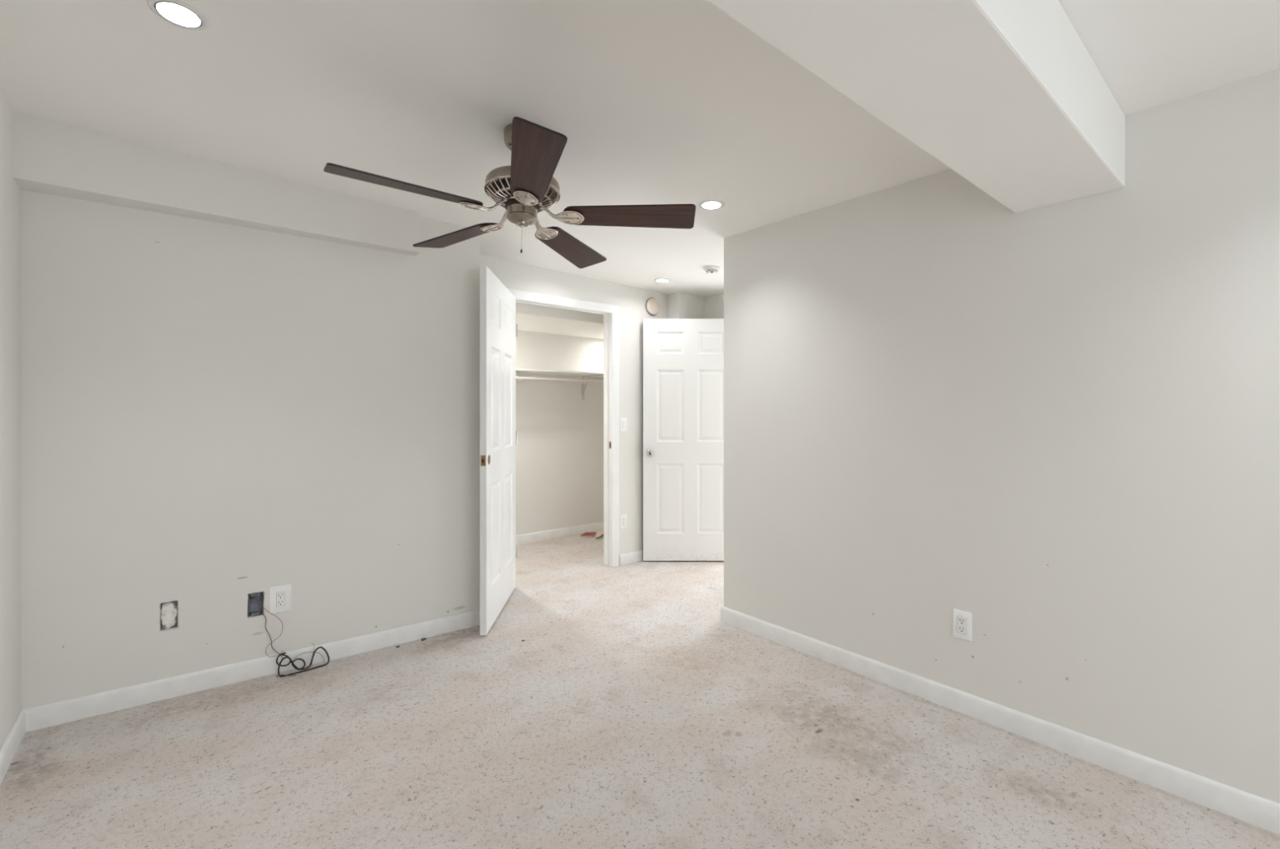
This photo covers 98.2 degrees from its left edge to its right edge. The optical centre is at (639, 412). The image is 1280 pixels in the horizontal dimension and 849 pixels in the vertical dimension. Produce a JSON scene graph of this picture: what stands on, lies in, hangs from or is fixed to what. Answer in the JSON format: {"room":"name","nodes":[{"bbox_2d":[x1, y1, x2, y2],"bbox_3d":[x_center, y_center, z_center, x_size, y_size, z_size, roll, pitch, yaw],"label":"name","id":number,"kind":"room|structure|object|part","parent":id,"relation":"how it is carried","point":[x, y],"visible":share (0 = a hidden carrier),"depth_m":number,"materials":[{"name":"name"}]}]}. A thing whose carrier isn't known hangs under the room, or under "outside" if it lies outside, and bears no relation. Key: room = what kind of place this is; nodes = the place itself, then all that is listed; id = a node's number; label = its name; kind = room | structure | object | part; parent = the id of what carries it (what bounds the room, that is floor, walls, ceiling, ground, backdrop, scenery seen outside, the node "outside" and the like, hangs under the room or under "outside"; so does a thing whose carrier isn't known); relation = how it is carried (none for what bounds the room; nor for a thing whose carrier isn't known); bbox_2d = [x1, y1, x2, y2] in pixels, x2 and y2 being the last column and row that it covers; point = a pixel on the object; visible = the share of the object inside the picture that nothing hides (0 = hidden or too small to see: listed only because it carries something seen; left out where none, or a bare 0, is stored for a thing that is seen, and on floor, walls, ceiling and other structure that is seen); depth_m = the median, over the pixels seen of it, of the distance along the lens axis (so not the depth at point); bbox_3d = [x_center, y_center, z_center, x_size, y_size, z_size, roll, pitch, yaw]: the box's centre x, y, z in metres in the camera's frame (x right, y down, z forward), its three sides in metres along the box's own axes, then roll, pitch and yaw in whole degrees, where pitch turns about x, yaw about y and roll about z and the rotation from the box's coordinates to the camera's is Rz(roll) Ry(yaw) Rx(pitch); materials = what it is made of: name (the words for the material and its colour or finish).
{"room":"empty bedroom","nodes":[
{"label":"empty bedroom","id":0,"kind":"room"},
{"bbox_2d":[0,90,21,749],"bbox_3d":[-1.081,0.055,0.478,0.120,2.350,7.559,0,0,-40],"label":"wall","id":1,"kind":"structure","parent":0,"point":[10,191],"depth_m":2.00,"materials":[{"name":"paint"}]},
{"bbox_2d":[0,711,25,785],"bbox_3d":[-0.529,1.188,-0.079,0.013,0.085,5.756,0,0,-40],"label":"baseboard","id":2,"kind":"structure","parent":1,"relation":"attached to","point":[11,744],"depth_m":1.97,"materials":[{"name":"white paint"}]},
{"bbox_2d":[21,189,479,710],"bbox_3d":[-1.813,0.063,2.869,1.816,2.335,0.574,0,0,-40],"label":"wall","id":3,"kind":"structure","parent":0,"point":[214,415],"depth_m":2.52,"materials":[{"name":"white paint"}]},
{"bbox_2d":[160,600,177,629],"bbox_3d":[-2.042,0.878,2.404,0.056,0.114,0.011,0,0,-37],"label":"plaster patch","id":4,"kind":"object","parent":3,"relation":"attached to","point":[168,610],"visible":1,"depth_m":2.40,"materials":[{"name":"white paint"}]},
{"bbox_2d":[12,112,419,255],"bbox_3d":[-1.781,-0.977,2.547,1.454,0.245,0.144,0,0,-40],"label":"beam","id":5,"kind":"structure","parent":3,"relation":"attached to","point":[49,157],"depth_m":2.35,"materials":[{"name":"white paint"}]},
{"bbox_2d":[21,609,479,732],"bbox_3d":[-1.762,1.188,2.818,1.830,0.085,0.458,0,0,-40],"label":"baseboard","id":6,"kind":"structure","parent":3,"relation":"attached to","point":[41,717],"depth_m":2.50,"materials":[{"name":"white paint"}]},
{"bbox_2d":[247,591,264,617],"bbox_3d":[-1.813,0.893,2.611,0.067,0.115,0.074,0,0,-40],"label":"electrical box","id":7,"kind":"object","parent":3,"relation":"attached to","point":[254,598],"visible":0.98,"depth_m":2.60,"materials":[{"name":"plastic"}]},
{"bbox_2d":[257,608,282,658],"bbox_3d":[-1.745,1.036,2.601,0.127,0.245,0.026,0,0,2],"label":"wire","id":8,"kind":"object","parent":7,"relation":"hanging from","point":[258,608],"visible":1,"depth_m":2.60,"materials":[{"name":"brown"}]},
{"bbox_2d":[257,603,283,657],"bbox_3d":[-1.745,1.018,2.603,0.126,0.249,0.045,0,0,-4],"label":"wire","id":9,"kind":"object","parent":7,"relation":"hanging from","point":[258,603],"visible":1,"depth_m":2.60,"materials":[{"name":"metal"}]},
{"bbox_2d":[269,584,291,613],"bbox_3d":[-1.711,0.886,2.639,0.088,0.127,0.008,0,0,-37],"label":"wall outlet","id":10,"kind":"object","parent":3,"relation":"attached to","point":[280,597],"visible":1,"depth_m":2.64,"materials":[{"name":"white plastic"}]},
{"bbox_2d":[276,591,284,606],"bbox_3d":[-1.709,0.886,2.637,0.033,0.067,0.002,0,0,-37],"label":"receptacle","id":11,"kind":"object","parent":10,"relation":"attached to","point":[280,595],"depth_m":2.64,"materials":[{"name":"white plastic"}]},
{"bbox_2d":[480,254,511,288],"bbox_3d":[-1.104,0.080,3.775,0.434,2.301,0.110,0,0,-40],"label":"wall","id":12,"kind":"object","parent":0,"point":[500,268],"visible":0.14,"depth_m":3.82,"materials":[{"name":"paint"}]},
{"bbox_2d":[515,329,604,534],"bbox_3d":[-1.708,0.056,4.811,4.464,2.348,0.100,0,0,-40],"label":"wall","id":13,"kind":"structure","parent":0,"point":[560,474],"depth_m":5.49,"materials":[{"name":"paint"}]},
{"bbox_2d":[515,302,603,338],"bbox_3d":[-0.755,-0.930,5.007,2.548,0.304,0.819,0,0,-40],"label":"beam","id":14,"kind":"structure","parent":13,"relation":"attached to","point":[529,317],"depth_m":4.76,"materials":[{"name":"white paint"}]},
{"bbox_2d":[515,368,603,377],"bbox_3d":[-0.918,-0.384,5.203,2.544,0.016,0.308,0,0,-40],"label":"closet shelf","id":15,"kind":"object","parent":13,"relation":"attached to","point":[524,371],"visible":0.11,"depth_m":5.25,"materials":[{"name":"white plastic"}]},
{"bbox_2d":[515,521,604,544],"bbox_3d":[-1.007,1.188,5.320,2.534,0.085,0.013,0,0,-40],"label":"baseboard","id":16,"kind":"structure","parent":13,"relation":"attached to","point":[570,531],"depth_m":5.48,"materials":[{"name":"white paint"}]},
{"bbox_2d":[582,374,600,399],"bbox_3d":[-0.483,-0.253,5.562,0.032,0.245,0.313,0,0,-40],"label":"shelf bracket","id":17,"kind":"object","parent":13,"relation":"attached to","point":[584,388],"visible":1,"depth_m":5.67,"materials":[{"name":"grey metal"}]},
{"bbox_2d":[515,376,603,383],"bbox_3d":[-0.832,-0.306,5.100,2.508,0.031,0.031,0,0,-40],"label":"closet rod","id":18,"kind":"object","parent":17,"relation":"on","point":[517,378],"visible":0.39,"depth_m":5.15,"materials":[{"name":"beige paint"}]},
{"bbox_3d":[-0.582,-0.252,5.681,0.032,0.244,0.004,0,0,-40],"label":"wall plate","id":19,"kind":"part","parent":17,"relation":"part of","materials":[{"name":"white metal"}]},
{"bbox_2d":[511,261,613,304],"bbox_3d":[-0.591,-0.944,4.202,0.900,0.238,0.110,0,0,-40],"label":"wall closet header","id":20,"kind":"structure","parent":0,"point":[527,277],"depth_m":4.12,"materials":[{"name":"paint"}]},
{"bbox_2d":[480,265,517,635],"bbox_3d":[-0.868,0.205,3.465,0.048,2.022,0.868,0,0,-2],"label":"door","id":21,"kind":"structure","parent":20,"relation":"in","point":[498,326],"depth_m":3.31,"materials":[{"name":"paint"}]},
{"bbox_3d":[-0.858,0.261,3.033,0.026,0.058,0.002,0,0,-2],"label":"latch plate","id":22,"kind":"part","parent":21,"relation":"part of","materials":[{"name":"gold metal"}]},
{"bbox_2d":[506,288,618,588],"bbox_3d":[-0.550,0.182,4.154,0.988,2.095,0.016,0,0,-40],"label":"trim","id":23,"kind":"structure","parent":20,"relation":"attached to","point":[519,295],"depth_m":4.43,"materials":[{"name":"white paint"}]},
{"bbox_2d":[0,529,1279,848],"bbox_3d":[0.962,1.290,2.194,5.514,0.120,7.639,0,0,-40],"label":"floor","id":24,"kind":"structure","parent":0,"point":[627,714],"depth_m":1.97,"materials":[{"name":"beige carpet"}]},
{"bbox_2d":[275,674,296,676],"bbox_3d":[-1.651,1.223,2.586,0.084,0.010,0.009,0,0,-11],"label":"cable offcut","id":25,"kind":"object","parent":24,"relation":"on","point":[279,674],"visible":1,"depth_m":2.58,"materials":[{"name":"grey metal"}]},
{"bbox_2d":[275,646,329,676],"bbox_3d":[-1.606,1.177,2.647,0.221,0.106,0.041,0,0,-36],"label":"coiled cable","id":26,"kind":"object","parent":24,"relation":"on","point":[279,664],"visible":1,"depth_m":2.63,"materials":[{"name":"black rubber"}]},
{"bbox_2d":[580,532,595,537],"bbox_3d":[-0.510,1.219,5.563,0.130,0.020,0.163,0,0,15],"label":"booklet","id":27,"kind":"object","parent":24,"relation":"on","point":[586,534],"visible":1,"depth_m":5.53,"materials":[{"name":"red paper"}]},
{"bbox_2d":[595,529,604,538],"bbox_3d":[-0.403,1.208,5.530,0.081,0.041,0.253,0,0,-8],"label":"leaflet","id":28,"kind":"object","parent":24,"relation":"on","point":[600,533],"visible":1,"depth_m":5.51,"materials":[{"name":"paper"}]},
{"bbox_2d":[0,0,1279,297],"bbox_3d":[0.962,-1.098,2.194,5.514,0.326,7.639,0,0,-40],"label":"ceiling","id":29,"kind":"structure","parent":0,"point":[654,102],"depth_m":1.84,"materials":[{"name":"paint"}]},
{"bbox_2d":[146,0,209,31],"bbox_3d":[-1.243,-1.105,1.496,0.131,0.068,0.131,1,0,-40],"label":"recessed light","id":30,"kind":"object","parent":29,"relation":"in","point":[179,13],"visible":0.87,"depth_m":1.52,"materials":[{"name":"white"}]},
{"bbox_2d":[323,116,695,268],"bbox_3d":[-0.475,-0.831,2.078,1.239,0.460,1.261,0,0,-40],"label":"ceiling fan","id":31,"kind":"object","parent":29,"relation":"hanging from","point":[526,188],"visible":1,"depth_m":2.02,"materials":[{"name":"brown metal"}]},
{"bbox_3d":[-0.773,-0.759,1.860,0.493,0.047,0.147,0,0,-34],"label":"fan blade","id":32,"kind":"part","parent":31,"relation":"part of","materials":[{"name":"brown wood"}]},
{"bbox_3d":[-0.760,-0.744,2.332,0.493,0.034,0.147,0,0,38],"label":"fan blade","id":33,"kind":"part","parent":31,"relation":"part of","materials":[{"name":"brown wood"}]},
{"bbox_3d":[-0.330,-0.754,1.702,0.146,0.046,0.493,0,0,-16],"label":"fan blade","id":34,"kind":"part","parent":31,"relation":"part of","materials":[{"name":"brown wood"}]},
{"bbox_3d":[-0.306,-0.729,2.463,0.147,0.047,0.493,0,0,19],"label":"fan blade","id":35,"kind":"part","parent":31,"relation":"part of","materials":[{"name":"brown wood"}]},
{"bbox_3d":[-0.043,-0.734,2.073,0.493,0.047,0.146,0,0,1],"label":"fan blade","id":36,"kind":"part","parent":31,"relation":"part of","materials":[{"name":"brown wood"}]},
{"bbox_2d":[653,278,671,282],"bbox_3d":[0.175,-1.047,4.331,0.131,0.032,0.131,1,0,-40],"label":"recessed light","id":37,"kind":"object","parent":29,"relation":"in","point":[658,280],"visible":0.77,"depth_m":4.36,"materials":[{"name":"white"}]},
{"bbox_2d":[697,199,724,209],"bbox_3d":[0.357,-1.067,2.764,0.131,0.068,0.131,1,0,-40],"label":"recessed light","id":38,"kind":"object","parent":29,"relation":"in","point":[711,204],"visible":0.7,"depth_m":2.79,"materials":[{"name":"white"}]},
{"bbox_2d":[703,265,719,275],"bbox_3d":[0.511,-1.010,3.940,0.120,0.048,0.120,0,0,-40],"label":"smoke detector","id":39,"kind":"object","parent":29,"relation":"attached to","point":[712,269],"visible":1,"depth_m":3.91,"materials":[{"name":"white plastic"}]},
{"bbox_2d":[706,0,1124,213],"bbox_3d":[0.419,-0.920,1.071,2.944,0.305,0.325,0,0,-40],"label":"beam","id":40,"kind":"structure","parent":29,"relation":"attached to","point":[1007,95],"depth_m":1.32,"materials":[{"name":"paint"}]},
{"bbox_2d":[613,282,667,564],"bbox_3d":[-0.021,0.092,4.677,0.584,2.276,0.110,0,0,-40],"label":"wall","id":41,"kind":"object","parent":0,"point":[631,301],"visible":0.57,"depth_m":4.57,"materials":[{"name":"paint"}]},
{"bbox_2d":[619,417,626,431],"bbox_3d":[-0.133,0.095,4.505,0.070,0.114,0.012,0,0,-40],"label":"light switch","id":42,"kind":"object","parent":41,"relation":"attached to","point":[623,421],"visible":1,"depth_m":4.50,"materials":[{"name":"white plastic"}]},
{"bbox_2d":[620,514,626,528],"bbox_3d":[-0.132,0.885,4.508,0.070,0.114,0.008,0,0,-40],"label":"wall outlet","id":43,"kind":"object","parent":41,"relation":"attached to","point":[623,517],"visible":1,"depth_m":4.51,"materials":[{"name":"white plastic"}]},
{"bbox_2d":[622,517,625,525],"bbox_3d":[-0.130,0.885,4.506,0.033,0.067,0.002,0,0,-40],"label":"receptacle","id":44,"kind":"object","parent":43,"relation":"attached to","point":[623,518],"depth_m":4.50,"materials":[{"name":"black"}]},
{"bbox_2d":[619,549,643,565],"bbox_3d":[0.039,1.188,4.647,0.528,0.085,0.013,0,0,-40],"label":"baseboard","id":45,"kind":"structure","parent":41,"relation":"attached to","point":[636,556],"depth_m":4.55,"materials":[{"name":"white paint"}]},
{"bbox_2d":[645,297,659,315],"bbox_3d":[0.114,-0.902,4.696,0.153,0.153,0.034,0,0,-40],"label":"fire alarm","id":46,"kind":"object","parent":41,"relation":"attached to","point":[652,305],"visible":1,"depth_m":4.68,"materials":[{"name":"beige plastic"}]},
{"bbox_2d":[667,291,703,318],"bbox_3d":[0.410,0.098,4.944,0.420,2.265,0.252,0,0,-40],"label":"wall","id":47,"kind":"structure","parent":0,"point":[680,304],"depth_m":4.78,"materials":[{"name":"paint"}]},
{"bbox_2d":[703,293,724,318],"bbox_3d":[0.724,0.102,4.809,0.110,2.256,0.360,0,0,-40],"label":"wall","id":48,"kind":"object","parent":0,"point":[713,305],"visible":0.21,"depth_m":4.81,"materials":[{"name":"paint"}]},
{"bbox_2d":[724,67,1279,804],"bbox_3d":[2.075,0.098,1.470,0.110,2.264,4.801,0,0,-40],"label":"wall","id":49,"kind":"structure","parent":0,"point":[1056,426],"depth_m":2.08,"materials":[{"name":"white paint"}]},
{"bbox_2d":[952,608,971,641],"bbox_3d":[1.323,0.872,2.279,0.008,0.115,0.070,0,0,-40],"label":"wall outlet","id":50,"kind":"object","parent":49,"relation":"attached to","point":[962,620],"visible":1,"depth_m":2.28,"materials":[{"name":"white plastic"}]},
{"bbox_2d":[957,616,966,634],"bbox_3d":[1.321,0.872,2.277,0.002,0.067,0.033,0,0,-40],"label":"receptacle","id":51,"kind":"object","parent":50,"relation":"attached to","point":[962,620],"depth_m":2.28,"materials":[{"name":"white plastic"}]},
{"bbox_2d":[720,606,1279,835],"bbox_3d":[2.434,1.188,1.778,1.084,0.085,4.815,0,0,-40],"label":"baseboard","id":52,"kind":"structure","parent":49,"relation":"attached to","point":[1259,811],"depth_m":2.05,"materials":[{"name":"white paint"}]},
{"bbox_3d":[1.111,-0.919,4.344,0.110,0.207,0.849,0,0,-40],"label":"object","id":53,"kind":"structure","parent":0,"visible":0},
{"bbox_2d":[643,318,724,560],"bbox_3d":[0.424,0.221,4.590,0.796,1.995,0.171,0,0,0],"label":"door","id":54,"kind":"structure","parent":53,"relation":"in","point":[683,358],"depth_m":4.57,"materials":[{"name":"paint"}]},
{"bbox_3d":[0.082,0.330,4.539,0.062,0.062,0.067,0,0,0],"label":"knob","id":55,"kind":"part","parent":54,"relation":"part of","materials":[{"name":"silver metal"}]}
]}

